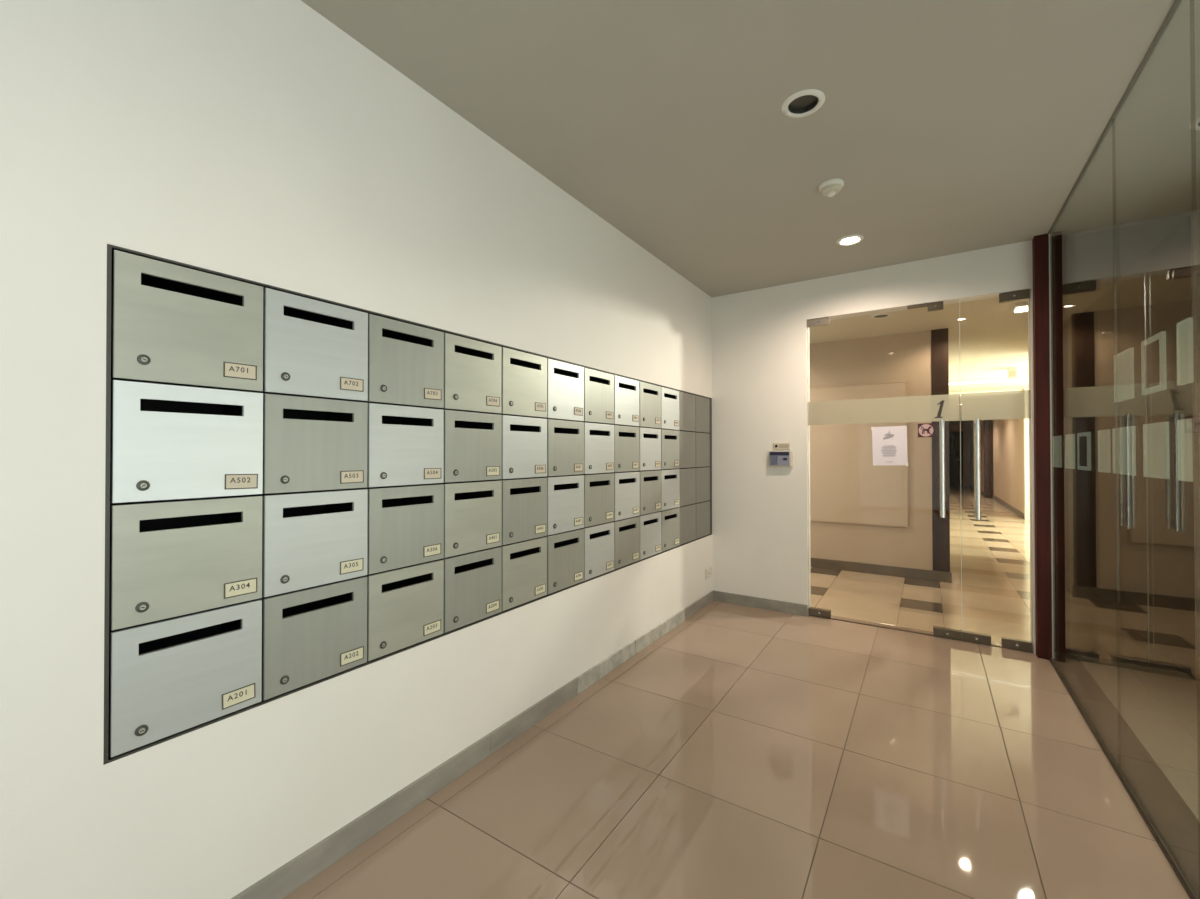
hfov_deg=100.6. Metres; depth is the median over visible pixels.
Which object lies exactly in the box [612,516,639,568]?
mailbox
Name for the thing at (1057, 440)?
wall panel
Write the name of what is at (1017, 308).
diffuser
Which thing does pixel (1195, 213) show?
wall
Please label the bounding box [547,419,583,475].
mailbox
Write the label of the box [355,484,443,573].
mailbox
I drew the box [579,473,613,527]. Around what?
mailbox
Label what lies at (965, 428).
wall
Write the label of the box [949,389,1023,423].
ceiling
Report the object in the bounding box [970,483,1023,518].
baseboard
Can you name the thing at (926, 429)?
sign
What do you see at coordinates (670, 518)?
mailbox
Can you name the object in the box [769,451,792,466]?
keypad
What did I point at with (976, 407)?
door
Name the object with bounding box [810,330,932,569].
wall
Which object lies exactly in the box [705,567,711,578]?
wall socket
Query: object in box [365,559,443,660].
mailbox
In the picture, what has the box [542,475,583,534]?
mailbox
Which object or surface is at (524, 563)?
mailbox
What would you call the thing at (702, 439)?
blank panel
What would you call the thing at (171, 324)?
mailbox
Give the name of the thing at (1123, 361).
wall panel
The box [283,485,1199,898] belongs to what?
floor
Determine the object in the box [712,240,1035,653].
wall
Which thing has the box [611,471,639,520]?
mailbox
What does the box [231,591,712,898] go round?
baseboard
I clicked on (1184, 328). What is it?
wall panel
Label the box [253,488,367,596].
mailbox
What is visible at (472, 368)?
mailbox
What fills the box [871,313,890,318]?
recessed light
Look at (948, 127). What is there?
ceiling
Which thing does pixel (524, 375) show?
mailbox
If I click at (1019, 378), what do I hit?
strip light
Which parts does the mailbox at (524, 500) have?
casing, name plate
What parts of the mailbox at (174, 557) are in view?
name plate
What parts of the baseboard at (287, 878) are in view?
skirting, skirting, skirting, skirting, skirting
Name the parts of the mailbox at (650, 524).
casing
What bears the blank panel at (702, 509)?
attached to the wall at (260, 141)
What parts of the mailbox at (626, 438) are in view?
casing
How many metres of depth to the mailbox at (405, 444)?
1.77 m
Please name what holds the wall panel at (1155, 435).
attached to the wall at (1128, 540)
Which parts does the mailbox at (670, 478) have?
casing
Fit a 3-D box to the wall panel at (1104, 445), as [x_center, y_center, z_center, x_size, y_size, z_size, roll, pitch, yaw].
[4.168,0.013,4.119,0.020,0.350,0.260,0,-1,33]
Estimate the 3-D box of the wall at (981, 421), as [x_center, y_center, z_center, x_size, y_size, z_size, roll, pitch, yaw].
[12.782,0.178,16.699,0.250,2.400,6.050,0,-1,33]
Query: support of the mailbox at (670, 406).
attached to the wall at (260, 141)
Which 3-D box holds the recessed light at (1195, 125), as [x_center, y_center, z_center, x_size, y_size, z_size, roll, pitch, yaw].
[2.479,-1.334,1.995,0.156,0.024,0.156,0,-1,33]
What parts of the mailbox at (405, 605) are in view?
casing, name plate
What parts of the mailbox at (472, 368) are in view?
name plate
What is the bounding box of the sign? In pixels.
[918,423,933,436]
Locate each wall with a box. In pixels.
[0,0,712,898]
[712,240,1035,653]
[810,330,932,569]
[949,423,970,485]
[970,420,983,491]
[993,419,1023,512]
[1023,388,1029,519]
[1049,211,1195,680]
[1191,203,1199,683]
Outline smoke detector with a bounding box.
[818,179,843,196]
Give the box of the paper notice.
[871,426,907,465]
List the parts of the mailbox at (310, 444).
casing, name plate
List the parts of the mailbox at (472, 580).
casing, name plate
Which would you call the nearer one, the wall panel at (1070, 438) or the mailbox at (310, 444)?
the mailbox at (310, 444)
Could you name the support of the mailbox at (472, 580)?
attached to the wall at (260, 141)
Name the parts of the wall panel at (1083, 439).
pane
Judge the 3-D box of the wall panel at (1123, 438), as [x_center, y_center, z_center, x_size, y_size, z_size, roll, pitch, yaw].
[3.899,0.010,3.709,0.020,0.350,0.440,0,-1,33]
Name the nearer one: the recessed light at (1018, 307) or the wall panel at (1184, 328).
the wall panel at (1184, 328)
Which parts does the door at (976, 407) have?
handle, handle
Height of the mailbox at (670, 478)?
0.283 m
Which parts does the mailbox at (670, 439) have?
casing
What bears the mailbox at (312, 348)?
attached to the wall at (260, 141)
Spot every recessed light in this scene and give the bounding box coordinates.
[782,89,824,117]
[836,235,863,245]
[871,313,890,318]
[1012,302,1027,312]
[1189,117,1199,129]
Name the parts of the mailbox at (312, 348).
name plate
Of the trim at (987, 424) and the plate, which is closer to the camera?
the plate
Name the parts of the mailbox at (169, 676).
name plate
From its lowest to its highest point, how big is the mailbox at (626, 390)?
0.291 m
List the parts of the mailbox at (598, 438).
casing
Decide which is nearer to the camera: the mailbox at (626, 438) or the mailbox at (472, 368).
the mailbox at (472, 368)
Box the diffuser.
[1015,306,1027,312]
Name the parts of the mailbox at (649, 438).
casing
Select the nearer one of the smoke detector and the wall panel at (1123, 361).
the smoke detector
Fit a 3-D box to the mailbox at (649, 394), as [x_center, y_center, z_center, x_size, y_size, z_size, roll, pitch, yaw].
[0.236,-0.293,3.414,0.265,0.291,0.305,0,-1,33]
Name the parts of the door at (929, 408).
handle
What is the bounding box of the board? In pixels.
[810,381,907,526]
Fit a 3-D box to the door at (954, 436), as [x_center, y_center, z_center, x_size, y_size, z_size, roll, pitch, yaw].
[13.610,0.349,19.444,0.920,2.100,0.150,0,-1,33]
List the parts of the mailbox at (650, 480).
casing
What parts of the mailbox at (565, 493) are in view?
casing, name plate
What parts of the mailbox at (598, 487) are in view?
casing, name plate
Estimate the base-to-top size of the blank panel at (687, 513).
0.281 m
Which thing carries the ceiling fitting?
attached to the ceiling at (993, 339)
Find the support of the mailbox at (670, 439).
attached to the wall at (260, 141)
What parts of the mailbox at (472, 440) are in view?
casing, name plate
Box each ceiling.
[301,0,1199,296]
[809,297,1049,392]
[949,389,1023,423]
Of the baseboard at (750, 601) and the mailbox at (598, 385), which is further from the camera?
the baseboard at (750, 601)
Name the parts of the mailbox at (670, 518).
casing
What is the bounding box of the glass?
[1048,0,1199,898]
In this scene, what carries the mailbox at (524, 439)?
attached to the wall at (260, 141)
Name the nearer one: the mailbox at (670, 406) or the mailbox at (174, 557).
the mailbox at (174, 557)
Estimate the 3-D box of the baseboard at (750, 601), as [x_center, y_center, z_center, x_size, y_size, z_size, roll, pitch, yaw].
[1.285,1.248,4.062,0.766,0.085,0.013,0,-1,33]
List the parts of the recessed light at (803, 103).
bulb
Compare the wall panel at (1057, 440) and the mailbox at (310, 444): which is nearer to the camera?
the mailbox at (310, 444)
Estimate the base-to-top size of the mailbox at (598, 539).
0.281 m
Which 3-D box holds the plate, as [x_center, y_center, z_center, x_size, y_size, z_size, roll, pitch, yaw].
[1.445,-0.028,3.964,0.128,0.055,0.015,0,-1,33]
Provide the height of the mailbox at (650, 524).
0.281 m
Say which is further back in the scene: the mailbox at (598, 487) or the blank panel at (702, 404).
the blank panel at (702, 404)
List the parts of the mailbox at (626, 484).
casing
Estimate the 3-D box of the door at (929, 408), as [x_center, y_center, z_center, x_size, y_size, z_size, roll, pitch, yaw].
[2.180,0.137,3.525,1.329,2.299,0.151,0,-1,33]
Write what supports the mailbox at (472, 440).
attached to the wall at (260, 141)
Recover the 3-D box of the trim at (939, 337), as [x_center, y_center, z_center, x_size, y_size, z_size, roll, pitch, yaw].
[3.350,0.005,4.901,0.140,2.380,0.030,0,-1,33]
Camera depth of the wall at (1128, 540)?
3.54 m
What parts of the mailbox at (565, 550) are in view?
casing, name plate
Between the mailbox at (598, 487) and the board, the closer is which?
the mailbox at (598, 487)
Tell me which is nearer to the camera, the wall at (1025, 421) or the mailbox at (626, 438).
the mailbox at (626, 438)
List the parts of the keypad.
plate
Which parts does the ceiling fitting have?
plate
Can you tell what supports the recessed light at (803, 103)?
in the ceiling at (948, 127)
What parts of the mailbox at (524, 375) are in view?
name plate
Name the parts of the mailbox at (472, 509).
casing, name plate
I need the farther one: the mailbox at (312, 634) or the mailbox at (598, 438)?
the mailbox at (598, 438)
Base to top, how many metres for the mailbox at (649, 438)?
0.280 m
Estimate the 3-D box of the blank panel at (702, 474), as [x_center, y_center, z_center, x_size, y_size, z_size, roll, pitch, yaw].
[0.851,0.291,4.124,0.010,0.283,0.305,0,-1,33]
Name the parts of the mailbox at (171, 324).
name plate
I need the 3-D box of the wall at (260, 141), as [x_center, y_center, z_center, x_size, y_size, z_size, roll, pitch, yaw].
[-1.571,-0.084,0.741,0.350,2.704,8.714,0,-1,33]
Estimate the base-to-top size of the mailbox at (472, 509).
0.283 m
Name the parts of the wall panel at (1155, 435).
pane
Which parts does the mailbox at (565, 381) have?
name plate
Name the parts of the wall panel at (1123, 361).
pane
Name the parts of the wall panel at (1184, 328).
pane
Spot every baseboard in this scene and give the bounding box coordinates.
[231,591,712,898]
[712,590,807,615]
[810,557,951,582]
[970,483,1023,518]
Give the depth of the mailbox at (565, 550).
2.55 m
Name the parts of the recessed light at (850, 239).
bulb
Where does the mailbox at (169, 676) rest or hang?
attached to the wall at (260, 141)
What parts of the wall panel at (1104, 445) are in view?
pane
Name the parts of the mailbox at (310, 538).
name plate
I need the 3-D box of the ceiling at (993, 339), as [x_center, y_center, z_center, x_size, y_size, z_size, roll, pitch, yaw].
[4.325,-1.319,7.060,5.900,0.300,8.066,0,-1,33]
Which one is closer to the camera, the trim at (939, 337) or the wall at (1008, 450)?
the trim at (939, 337)
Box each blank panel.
[679,391,695,431]
[679,504,695,544]
[680,431,695,467]
[680,468,695,506]
[696,396,709,432]
[696,432,709,466]
[696,467,709,502]
[696,501,709,538]
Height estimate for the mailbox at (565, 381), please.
0.291 m
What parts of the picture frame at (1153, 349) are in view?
pane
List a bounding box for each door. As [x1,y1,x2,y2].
[807,300,1032,652]
[949,431,962,485]
[961,289,1032,651]
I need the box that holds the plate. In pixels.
[773,442,789,449]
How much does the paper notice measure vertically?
0.288 m
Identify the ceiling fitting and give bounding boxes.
[1007,367,1016,379]
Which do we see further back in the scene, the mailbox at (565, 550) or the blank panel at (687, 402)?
the blank panel at (687, 402)
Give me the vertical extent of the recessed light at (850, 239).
0.021 m
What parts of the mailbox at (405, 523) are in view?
casing, name plate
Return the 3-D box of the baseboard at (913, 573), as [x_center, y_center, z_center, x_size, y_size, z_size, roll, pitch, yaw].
[1.994,1.254,5.765,3.395,0.100,0.019,0,-1,33]
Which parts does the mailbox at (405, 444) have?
casing, name plate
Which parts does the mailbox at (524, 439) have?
casing, name plate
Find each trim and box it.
[103,244,711,764]
[931,328,949,571]
[983,420,993,497]
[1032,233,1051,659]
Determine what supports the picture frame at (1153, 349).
attached to the wall at (1128, 540)
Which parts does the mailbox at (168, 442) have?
name plate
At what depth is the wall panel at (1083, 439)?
4.62 m
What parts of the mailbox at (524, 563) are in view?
casing, name plate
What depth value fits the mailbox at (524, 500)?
2.29 m
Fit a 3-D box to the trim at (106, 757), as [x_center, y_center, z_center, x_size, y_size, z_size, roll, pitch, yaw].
[-0.191,0.133,2.779,0.279,1.171,3.786,0,-1,33]
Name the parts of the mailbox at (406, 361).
name plate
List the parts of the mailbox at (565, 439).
casing, name plate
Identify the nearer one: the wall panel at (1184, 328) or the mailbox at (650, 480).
the wall panel at (1184, 328)
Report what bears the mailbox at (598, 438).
attached to the wall at (260, 141)
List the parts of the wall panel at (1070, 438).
pane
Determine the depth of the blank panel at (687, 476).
3.85 m
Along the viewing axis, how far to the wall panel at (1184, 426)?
2.82 m
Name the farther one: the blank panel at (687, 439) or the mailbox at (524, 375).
the blank panel at (687, 439)
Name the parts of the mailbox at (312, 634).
name plate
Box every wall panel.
[1053,436,1061,467]
[1065,434,1074,468]
[1077,432,1090,470]
[1098,429,1110,472]
[1112,426,1135,474]
[1114,347,1133,402]
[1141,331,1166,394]
[1143,422,1169,478]
[1176,317,1193,385]
[1177,419,1192,481]
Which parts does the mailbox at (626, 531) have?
casing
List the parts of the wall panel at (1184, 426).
pane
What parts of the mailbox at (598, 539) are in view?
casing, name plate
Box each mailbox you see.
[108,599,261,756]
[109,495,261,629]
[110,380,262,502]
[111,250,262,391]
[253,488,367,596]
[254,288,367,401]
[259,576,366,699]
[263,394,367,493]
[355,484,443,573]
[362,314,443,408]
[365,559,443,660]
[367,403,443,486]
[432,480,501,557]
[438,333,501,413]
[441,547,501,632]
[444,410,501,482]
[497,477,546,544]
[498,347,546,417]
[498,537,546,610]
[502,415,546,478]
[542,358,583,420]
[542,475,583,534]
[543,529,583,593]
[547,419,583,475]
[576,367,613,423]
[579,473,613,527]
[580,522,614,580]
[584,422,613,473]
[609,375,638,426]
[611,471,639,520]
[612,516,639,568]
[614,425,639,471]
[631,470,660,514]
[634,381,660,428]
[639,427,660,470]
[639,512,660,559]
[656,387,679,429]
[659,508,679,551]
[660,469,679,510]
[661,429,679,468]
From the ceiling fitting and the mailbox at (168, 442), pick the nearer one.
the mailbox at (168, 442)
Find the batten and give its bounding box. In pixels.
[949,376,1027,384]
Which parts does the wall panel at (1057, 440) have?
pane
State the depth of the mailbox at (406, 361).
1.77 m

